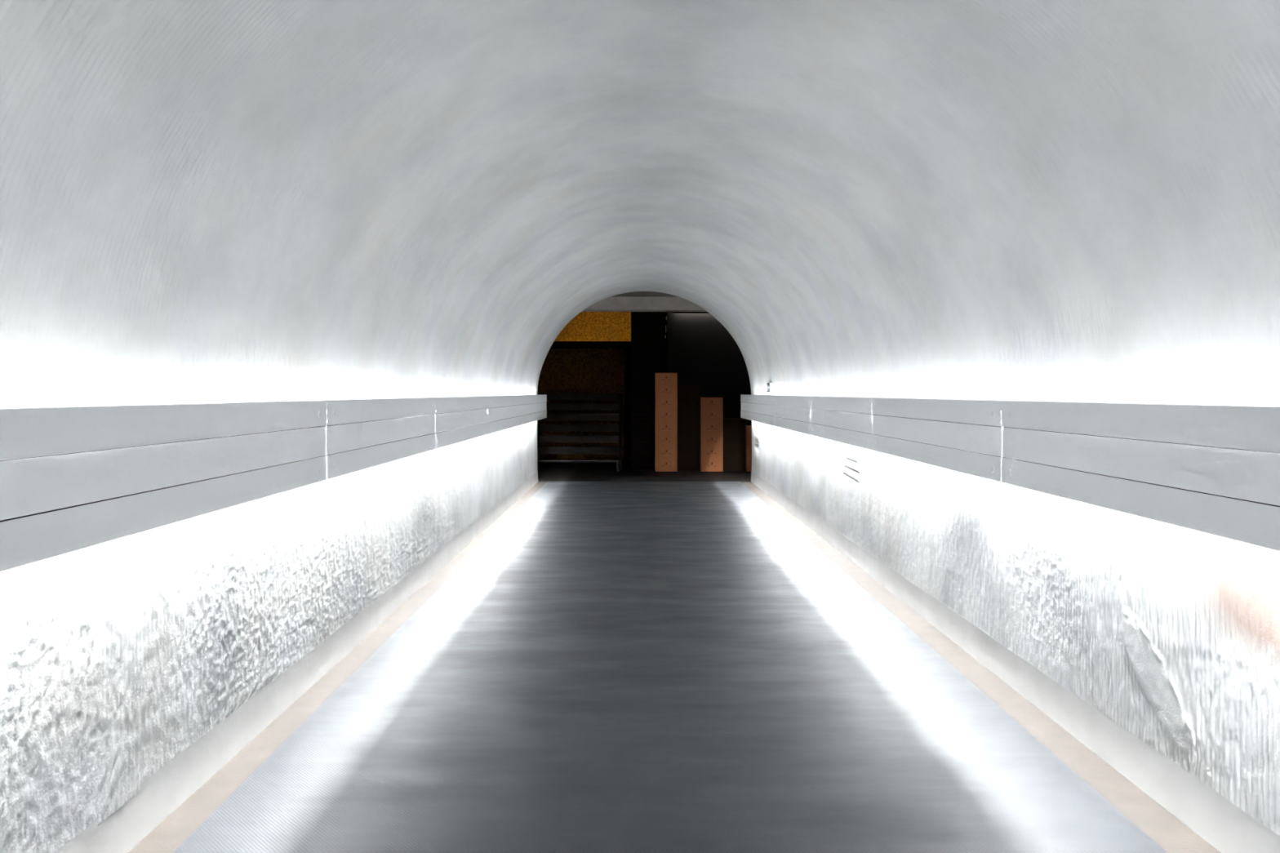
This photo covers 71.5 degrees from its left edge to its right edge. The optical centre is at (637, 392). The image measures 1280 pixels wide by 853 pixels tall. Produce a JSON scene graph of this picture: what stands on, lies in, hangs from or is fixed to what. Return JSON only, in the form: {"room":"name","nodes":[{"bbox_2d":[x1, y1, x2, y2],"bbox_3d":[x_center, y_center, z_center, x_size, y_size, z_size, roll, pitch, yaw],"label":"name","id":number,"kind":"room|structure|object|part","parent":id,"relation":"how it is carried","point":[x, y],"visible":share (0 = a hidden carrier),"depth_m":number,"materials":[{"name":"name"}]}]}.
{"room":"pedestrian tunnel","nodes":[
{"label":"pedestrian tunnel","id":0,"kind":"room"},
{"bbox_2d":[0,420,537,852],"bbox_3d":[-1.406,0.671,4.750,0.020,1.177,15.500,0,0,0],"label":"wall","id":1,"kind":"structure","parent":0,"point":[118,655],"depth_m":2.74,"materials":[{"name":"white paint"}]},
{"bbox_2d":[0,394,546,572],"bbox_3d":[-1.338,0.197,4.750,0.128,0.326,15.500,0,0,0],"label":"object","id":2,"kind":"object","parent":1,"relation":"attached to","point":[72,479],"visible":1,"depth_m":2.48,"materials":[{"name":"grey metal"}]},
{"bbox_3d":[-1.278,0.199,2.665,0.001,0.121,1.968,0,0,0],"label":"panel","id":3,"kind":"part","parent":2,"relation":"part of","materials":[{"name":"grey metal"}]},
{"bbox_3d":[-1.282,0.086,2.665,0.014,0.104,1.969,0,0,0],"label":"panel","id":4,"kind":"part","parent":2,"relation":"part of","materials":[{"name":"grey metal"}]},
{"bbox_3d":[-1.282,0.310,2.665,0.014,0.100,1.968,0,0,0],"label":"panel","id":5,"kind":"part","parent":2,"relation":"part of","materials":[{"name":"grey metal"}]},
{"bbox_3d":[-1.282,0.086,4.635,0.014,0.104,1.969,0,0,0],"label":"panel","id":6,"kind":"part","parent":2,"relation":"part of","materials":[{"name":"grey metal"}]},
{"bbox_3d":[-1.278,0.199,4.635,0.001,0.120,1.968,0,0,0],"label":"panel","id":7,"kind":"part","parent":2,"relation":"part of","materials":[{"name":"grey metal"}]},
{"bbox_3d":[-1.282,0.310,4.635,0.014,0.100,1.968,0,0,0],"label":"panel","id":8,"kind":"part","parent":2,"relation":"part of","materials":[{"name":"grey metal"}]},
{"bbox_3d":[-1.278,0.200,6.605,0.001,0.120,1.968,0,0,0],"label":"panel","id":9,"kind":"part","parent":2,"relation":"part of","materials":[{"name":"grey metal"}]},
{"bbox_3d":[-1.282,0.086,6.605,0.014,0.104,1.969,0,0,0],"label":"panel","id":10,"kind":"part","parent":2,"relation":"part of","materials":[{"name":"grey metal"}]},
{"bbox_3d":[-1.282,0.310,6.605,0.014,0.100,1.968,0,0,0],"label":"panel","id":11,"kind":"part","parent":2,"relation":"part of","materials":[{"name":"grey metal"}]},
{"bbox_3d":[-1.278,0.199,8.575,0.001,0.119,1.968,0,0,0],"label":"panel","id":12,"kind":"part","parent":2,"relation":"part of","materials":[{"name":"grey metal"}]},
{"bbox_3d":[-1.282,0.086,8.575,0.014,0.104,1.969,0,0,0],"label":"panel","id":13,"kind":"part","parent":2,"relation":"part of","materials":[{"name":"grey metal"}]},
{"bbox_3d":[-1.282,0.310,8.575,0.014,0.100,1.968,0,0,0],"label":"panel","id":14,"kind":"part","parent":2,"relation":"part of","materials":[{"name":"grey metal"}]},
{"bbox_3d":[-1.278,0.199,10.545,0.001,0.120,1.968,0,0,0],"label":"panel","id":15,"kind":"part","parent":2,"relation":"part of","materials":[{"name":"grey metal"}]},
{"bbox_3d":[-1.282,0.086,10.545,0.014,0.104,1.969,0,0,0],"label":"panel","id":16,"kind":"part","parent":2,"relation":"part of","materials":[{"name":"grey metal"}]},
{"bbox_3d":[-1.282,0.310,10.545,0.014,0.100,1.968,0,0,0],"label":"panel","id":17,"kind":"part","parent":2,"relation":"part of","materials":[{"name":"grey metal"}]},
{"bbox_3d":[-1.278,0.199,12.015,0.001,0.121,0.969,0,0,0],"label":"panel","id":18,"kind":"part","parent":2,"relation":"part of","materials":[{"name":"grey metal"}]},
{"bbox_3d":[-1.282,0.086,12.015,0.014,0.104,0.970,0,0,0],"label":"panel","id":19,"kind":"part","parent":2,"relation":"part of","materials":[{"name":"grey metal"}]},
{"bbox_3d":[-1.282,0.310,12.015,0.014,0.100,0.969,0,0,0],"label":"panel","id":20,"kind":"part","parent":2,"relation":"part of","materials":[{"name":"grey metal"}]},
{"bbox_2d":[55,471,537,852],"bbox_3d":[-1.397,1.182,4.750,0.008,0.156,15.500,0,0,0],"label":"baseboard","id":21,"kind":"structure","parent":1,"relation":"attached to","point":[162,793],"depth_m":3.19,"materials":[{"name":"paint"}]},
{"bbox_2d":[128,481,546,852],"bbox_3d":[-1.343,1.290,4.750,0.158,0.060,15.500,0,0,0],"label":"trim","id":22,"kind":"structure","parent":1,"relation":"attached to","point":[176,828],"depth_m":3.36,"materials":[{"name":"beige concrete"}]},
{"bbox_2d":[537,348,624,461],"bbox_3d":[-1.716,-0.090,16.375,2.968,2.700,0.150,0,0,0],"label":"wall","id":23,"kind":"structure","parent":0,"point":[563,371],"depth_m":16.30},
{"bbox_2d":[550,341,631,348],"bbox_3d":[-1.650,-0.819,15.130,3.100,0.042,2.340,0,0,0],"label":"ceiling","id":24,"kind":"structure","parent":0,"point":[556,344],"depth_m":14.99,"materials":[{"name":"black"}]},
{"bbox_2d":[554,311,631,341],"bbox_3d":[-1.649,-1.119,13.930,3.101,0.643,0.060,0,0,0],"label":"wall","id":25,"kind":"structure","parent":0,"point":[585,326],"depth_m":13.90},
{"bbox_2d":[624,348,631,460],"bbox_3d":[0.184,-0.090,16.475,0.832,2.700,0.150,0,0,0],"label":"wall","id":26,"kind":"structure","parent":0,"point":[628,349],"depth_m":16.40,"materials":[{"name":"black paint"}]},
{"bbox_2d":[0,0,1279,410],"bbox_3d":[0.102,-0.669,4.750,3.010,1.504,15.500,0,0,0],"label":"ceiling","id":27,"kind":"structure","parent":0,"point":[202,202],"depth_m":3.14,"materials":[{"name":"white paint"}]},
{"bbox_2d":[767,382,773,392],"bbox_3d":[1.581,-0.053,10.560,0.053,0.115,0.220,0,0,0],"label":"exit sign","id":28,"kind":"object","parent":27,"relation":"attached to","point":[770,385],"visible":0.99,"depth_m":10.45,"materials":[{"name":"white plastic"}]},
{"bbox_2d":[613,291,675,296],"bbox_3d":[0.100,-1.515,14.750,6.600,0.150,4.500,0,0,0],"label":"ceiling","id":29,"kind":"structure","parent":0,"point":[634,293],"depth_m":13.07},
{"bbox_2d":[582,296,706,311],"bbox_3d":[0.100,-1.340,13.550,6.600,0.200,0.300,0,0,0],"label":"trim","id":30,"kind":"structure","parent":29,"relation":"attached to","point":[612,304],"depth_m":13.40,"materials":[{"name":"grey concrete"}]},
{"bbox_2d":[672,311,709,313],"bbox_3d":[1.900,-1.390,15.130,2.600,0.100,0.100,0,0,0],"label":"lamp","id":31,"kind":"object","parent":29,"relation":"attached to","point":[673,312],"visible":0.05,"depth_m":15.08,"materials":[{"name":"black"}]},
{"bbox_2d":[631,311,667,469],"bbox_3d":[0.195,-0.089,14.812,0.587,2.699,0.755,0,0,0],"label":"brick pillar","id":32,"kind":"structure","parent":0,"point":[649,330],"depth_m":14.45,"materials":[{"name":"black"}]},
{"bbox_2d":[173,460,1167,852],"bbox_3d":[0.100,1.288,7.000,6.600,0.063,20.000,0,0,0],"label":"floor","id":33,"kind":"structure","parent":0,"point":[620,667],"depth_m":3.39,"materials":[{"name":"grey plastic"}]},
{"bbox_2d":[537,393,622,471],"bbox_3d":[-0.955,0.638,15.225,1.392,1.243,2.110,0,0,0],"label":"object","id":34,"kind":"structure","parent":33,"relation":"on","point":[542,428],"depth_m":14.80,"materials":[{"name":"black steel"}]},
{"bbox_2d":[654,457,677,471],"bbox_3d":[0.460,1.162,14.235,0.350,0.196,0.271,0,0,0],"label":"cardboard box","id":35,"kind":"object","parent":33,"relation":"on","point":[660,465],"visible":0.97,"depth_m":14.10,"materials":[{"name":"brown cardboard"}]},
{"bbox_2d":[654,445,677,459],"bbox_3d":[0.462,0.966,14.235,0.350,0.196,0.271,0,0,0],"label":"cardboard box","id":36,"kind":"object","parent":35,"relation":"on","point":[660,452],"visible":0.97,"depth_m":14.10,"materials":[{"name":"brown cardboard"}]},
{"bbox_2d":[654,434,677,446],"bbox_3d":[0.462,0.771,14.235,0.350,0.196,0.271,0,0,0],"label":"cardboard box","id":37,"kind":"object","parent":36,"relation":"on","point":[660,440],"visible":0.98,"depth_m":14.10,"materials":[{"name":"brown cardboard"}]},
{"bbox_2d":[654,422,677,434],"bbox_3d":[0.460,0.575,14.236,0.350,0.196,0.271,0,0,0],"label":"cardboard box","id":38,"kind":"object","parent":37,"relation":"on","point":[660,428],"visible":0.97,"depth_m":14.10,"materials":[{"name":"brown cardboard"}]},
{"bbox_2d":[654,409,677,422],"bbox_3d":[0.461,0.379,14.235,0.350,0.196,0.271,0,0,0],"label":"cardboard box","id":39,"kind":"object","parent":38,"relation":"on","point":[660,415],"visible":0.96,"depth_m":14.10,"materials":[{"name":"brown cardboard"}]},
{"bbox_2d":[654,397,677,409],"bbox_3d":[0.462,0.183,14.235,0.350,0.196,0.271,0,0,0],"label":"cardboard box","id":40,"kind":"object","parent":39,"relation":"on","point":[660,403],"visible":0.99,"depth_m":14.10,"materials":[{"name":"brown cardboard"}]},
{"bbox_2d":[654,385,677,397],"bbox_3d":[0.460,-0.012,14.235,0.350,0.196,0.271,0,0,0],"label":"cardboard box","id":41,"kind":"object","parent":40,"relation":"on","point":[660,391],"visible":1,"depth_m":14.10,"materials":[{"name":"brown cardboard"}]},
{"bbox_2d":[654,373,677,385],"bbox_3d":[0.460,-0.208,14.235,0.350,0.196,0.271,0,0,0],"label":"cardboard box","id":42,"kind":"object","parent":41,"relation":"on","point":[660,379],"visible":0.99,"depth_m":14.10,"materials":[{"name":"brown cardboard"}]},
{"bbox_2d":[677,453,700,471],"bbox_3d":[0.827,1.122,14.351,0.360,0.277,0.300,0,0,0],"label":"cardboard box","id":43,"kind":"object","parent":33,"relation":"on","point":[686,462],"visible":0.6,"depth_m":14.20,"materials":[{"name":"brown cardboard"}]},
{"bbox_2d":[700,458,723,471],"bbox_3d":[1.184,1.162,14.236,0.350,0.196,0.271,0,0,0],"label":"cardboard box","id":44,"kind":"object","parent":33,"relation":"on","point":[706,465],"visible":0.91,"depth_m":14.10,"materials":[{"name":"brown cardboard"}]},
{"bbox_2d":[700,446,723,459],"bbox_3d":[1.184,0.966,14.234,0.350,0.196,0.271,0,0,0],"label":"cardboard box","id":45,"kind":"object","parent":44,"relation":"on","point":[706,452],"visible":0.9,"depth_m":14.10,"materials":[{"name":"brown cardboard"}]},
{"bbox_2d":[700,434,723,446],"bbox_3d":[1.184,0.771,14.235,0.350,0.196,0.271,0,0,0],"label":"cardboard box","id":46,"kind":"object","parent":45,"relation":"on","point":[706,440],"visible":0.91,"depth_m":14.10,"materials":[{"name":"brown cardboard"}]},
{"bbox_2d":[700,422,723,434],"bbox_3d":[1.184,0.575,14.235,0.350,0.196,0.271,0,0,0],"label":"cardboard box","id":47,"kind":"object","parent":46,"relation":"on","point":[706,428],"visible":0.88,"depth_m":14.10,"materials":[{"name":"brown cardboard"}]},
{"bbox_2d":[700,409,723,422],"bbox_3d":[1.185,0.379,14.235,0.350,0.196,0.271,0,0,0],"label":"cardboard box","id":48,"kind":"object","parent":47,"relation":"on","point":[706,415],"visible":0.88,"depth_m":14.10,"materials":[{"name":"brown cardboard"}]},
{"bbox_2d":[700,397,723,409],"bbox_3d":[1.183,0.183,14.234,0.350,0.196,0.271,0,0,0],"label":"cardboard box","id":49,"kind":"object","parent":48,"relation":"on","point":[706,403],"visible":0.96,"depth_m":14.10,"materials":[{"name":"brown cardboard"}]},
{"bbox_2d":[722,453,746,471],"bbox_3d":[1.554,1.122,14.349,0.360,0.277,0.300,0,0,0],"label":"cardboard box","id":50,"kind":"object","parent":33,"relation":"on","point":[731,462],"visible":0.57,"depth_m":14.20,"materials":[{"name":"brown cardboard"}]},
{"bbox_2d":[722,436,745,453],"bbox_3d":[1.550,0.845,14.350,0.360,0.277,0.300,0,0,0],"label":"cardboard box","id":51,"kind":"object","parent":50,"relation":"on","point":[731,445],"visible":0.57,"depth_m":14.20,"materials":[{"name":"brown cardboard"}]},
{"bbox_2d":[722,418,745,436],"bbox_3d":[1.551,0.569,14.350,0.360,0.277,0.300,0,0,0],"label":"cardboard box","id":52,"kind":"object","parent":51,"relation":"on","point":[731,427],"visible":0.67,"depth_m":14.20,"materials":[{"name":"brown cardboard"}]},
{"bbox_2d":[745,448,751,471],"bbox_3d":[1.915,1.080,14.230,0.350,0.360,0.300,0,0,0],"label":"cardboard box","id":53,"kind":"object","parent":33,"relation":"on","point":[748,451],"visible":0.26,"depth_m":14.08,"materials":[{"name":"brown cardboard"}]},
{"bbox_2d":[745,425,751,448],"bbox_3d":[1.914,0.720,14.230,0.350,0.360,0.300,0,0,0],"label":"cardboard box","id":54,"kind":"object","parent":53,"relation":"on","point":[748,428],"visible":0.26,"depth_m":14.08,"materials":[{"name":"brown cardboard"}]},
{"bbox_2d":[666,311,751,425],"bbox_3d":[1.925,-0.090,15.300,2.950,2.700,0.200,0,0,0],"label":"wall","id":55,"kind":"structure","parent":0,"point":[701,351],"depth_m":15.20,"materials":[{"name":"grey paint"}]},
{"bbox_2d":[751,420,1279,835],"bbox_3d":[1.613,0.671,4.750,0.037,1.177,15.500,0,0,0],"label":"wall","id":56,"kind":"structure","parent":0,"point":[1171,633],"depth_m":3.11,"materials":[{"name":"white paint"}]},
{"bbox_2d":[740,481,1220,852],"bbox_3d":[1.534,1.290,4.750,0.181,0.060,15.500,0,0,0],"label":"trim","id":57,"kind":"structure","parent":56,"relation":"attached to","point":[1172,835],"depth_m":3.37,"materials":[{"name":"beige concrete"}]},
{"bbox_2d":[740,394,1279,551],"bbox_3d":[1.528,0.197,4.750,0.152,0.326,15.500,0,0,0],"label":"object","id":58,"kind":"object","parent":56,"relation":"attached to","point":[1215,470],"visible":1,"depth_m":2.80,"materials":[{"name":"grey metal"}]},
{"bbox_3d":[1.460,0.086,11.955,0.014,0.104,1.090,0,0,0],"label":"panel","id":59,"kind":"part","parent":58,"relation":"part of","materials":[{"name":"grey metal"}]},
{"bbox_3d":[1.460,0.310,11.955,0.014,0.100,1.089,0,0,0],"label":"panel","id":60,"kind":"part","parent":58,"relation":"part of","materials":[{"name":"grey metal"}]},
{"bbox_3d":[1.457,0.199,11.955,0.001,0.119,1.089,0,0,0],"label":"panel","id":61,"kind":"part","parent":58,"relation":"part of","materials":[{"name":"grey metal"}]},
{"bbox_3d":[1.460,0.086,10.428,0.014,0.104,1.964,0,0,0],"label":"panel","id":62,"kind":"part","parent":58,"relation":"part of","materials":[{"name":"grey metal"}]},
{"bbox_3d":[1.460,0.310,10.428,0.014,0.100,1.963,0,0,0],"label":"panel","id":63,"kind":"part","parent":58,"relation":"part of","materials":[{"name":"grey metal"}]},
{"bbox_3d":[1.457,0.199,10.428,0.001,0.120,1.963,0,0,0],"label":"panel","id":64,"kind":"part","parent":58,"relation":"part of","materials":[{"name":"grey metal"}]},
{"bbox_3d":[1.460,0.086,8.463,0.014,0.104,1.964,0,0,0],"label":"panel","id":65,"kind":"part","parent":58,"relation":"part of","materials":[{"name":"grey metal"}]},
{"bbox_3d":[1.460,0.310,8.463,0.014,0.100,1.963,0,0,0],"label":"panel","id":66,"kind":"part","parent":58,"relation":"part of","materials":[{"name":"grey metal"}]},
{"bbox_3d":[1.457,0.199,8.463,0.001,0.119,1.963,0,0,0],"label":"panel","id":67,"kind":"part","parent":58,"relation":"part of","materials":[{"name":"grey metal"}]},
{"bbox_3d":[1.460,0.086,6.497,0.014,0.104,1.964,0,0,0],"label":"panel","id":68,"kind":"part","parent":58,"relation":"part of","materials":[{"name":"grey metal"}]},
{"bbox_3d":[1.460,0.310,6.497,0.014,0.100,1.963,0,0,0],"label":"panel","id":69,"kind":"part","parent":58,"relation":"part of","materials":[{"name":"grey metal"}]},
{"bbox_3d":[1.457,0.199,6.497,0.001,0.120,1.963,0,0,0],"label":"panel","id":70,"kind":"part","parent":58,"relation":"part of","materials":[{"name":"grey metal"}]},
{"bbox_3d":[1.460,0.086,4.532,0.014,0.104,1.964,0,0,0],"label":"panel","id":71,"kind":"part","parent":58,"relation":"part of","materials":[{"name":"grey metal"}]},
{"bbox_3d":[1.457,0.200,4.532,0.001,0.119,1.963,0,0,0],"label":"panel","id":72,"kind":"part","parent":58,"relation":"part of","materials":[{"name":"grey metal"}]},
{"bbox_3d":[1.460,0.310,4.532,0.014,0.100,1.963,0,0,0],"label":"panel","id":73,"kind":"part","parent":58,"relation":"part of","materials":[{"name":"grey metal"}]},
{"bbox_3d":[1.460,0.086,2.567,0.014,0.104,1.964,0,0,0],"label":"panel","id":74,"kind":"part","parent":58,"relation":"part of","materials":[{"name":"grey metal"}]},
{"bbox_3d":[1.460,0.310,2.567,0.014,0.100,1.963,0,0,0],"label":"panel","id":75,"kind":"part","parent":58,"relation":"part of","materials":[{"name":"grey metal"}]},
{"bbox_3d":[1.457,0.199,2.567,0.001,0.120,1.963,0,0,0],"label":"panel","id":76,"kind":"part","parent":58,"relation":"part of","materials":[{"name":"grey metal"}]},
{"bbox_2d":[751,471,1279,852],"bbox_3d":[1.599,1.182,4.750,0.008,0.156,15.500,0,0,0],"label":"baseboard","id":77,"kind":"structure","parent":56,"relation":"attached to","point":[1221,824],"depth_m":3.19,"materials":[{"name":"paint"}]}
]}

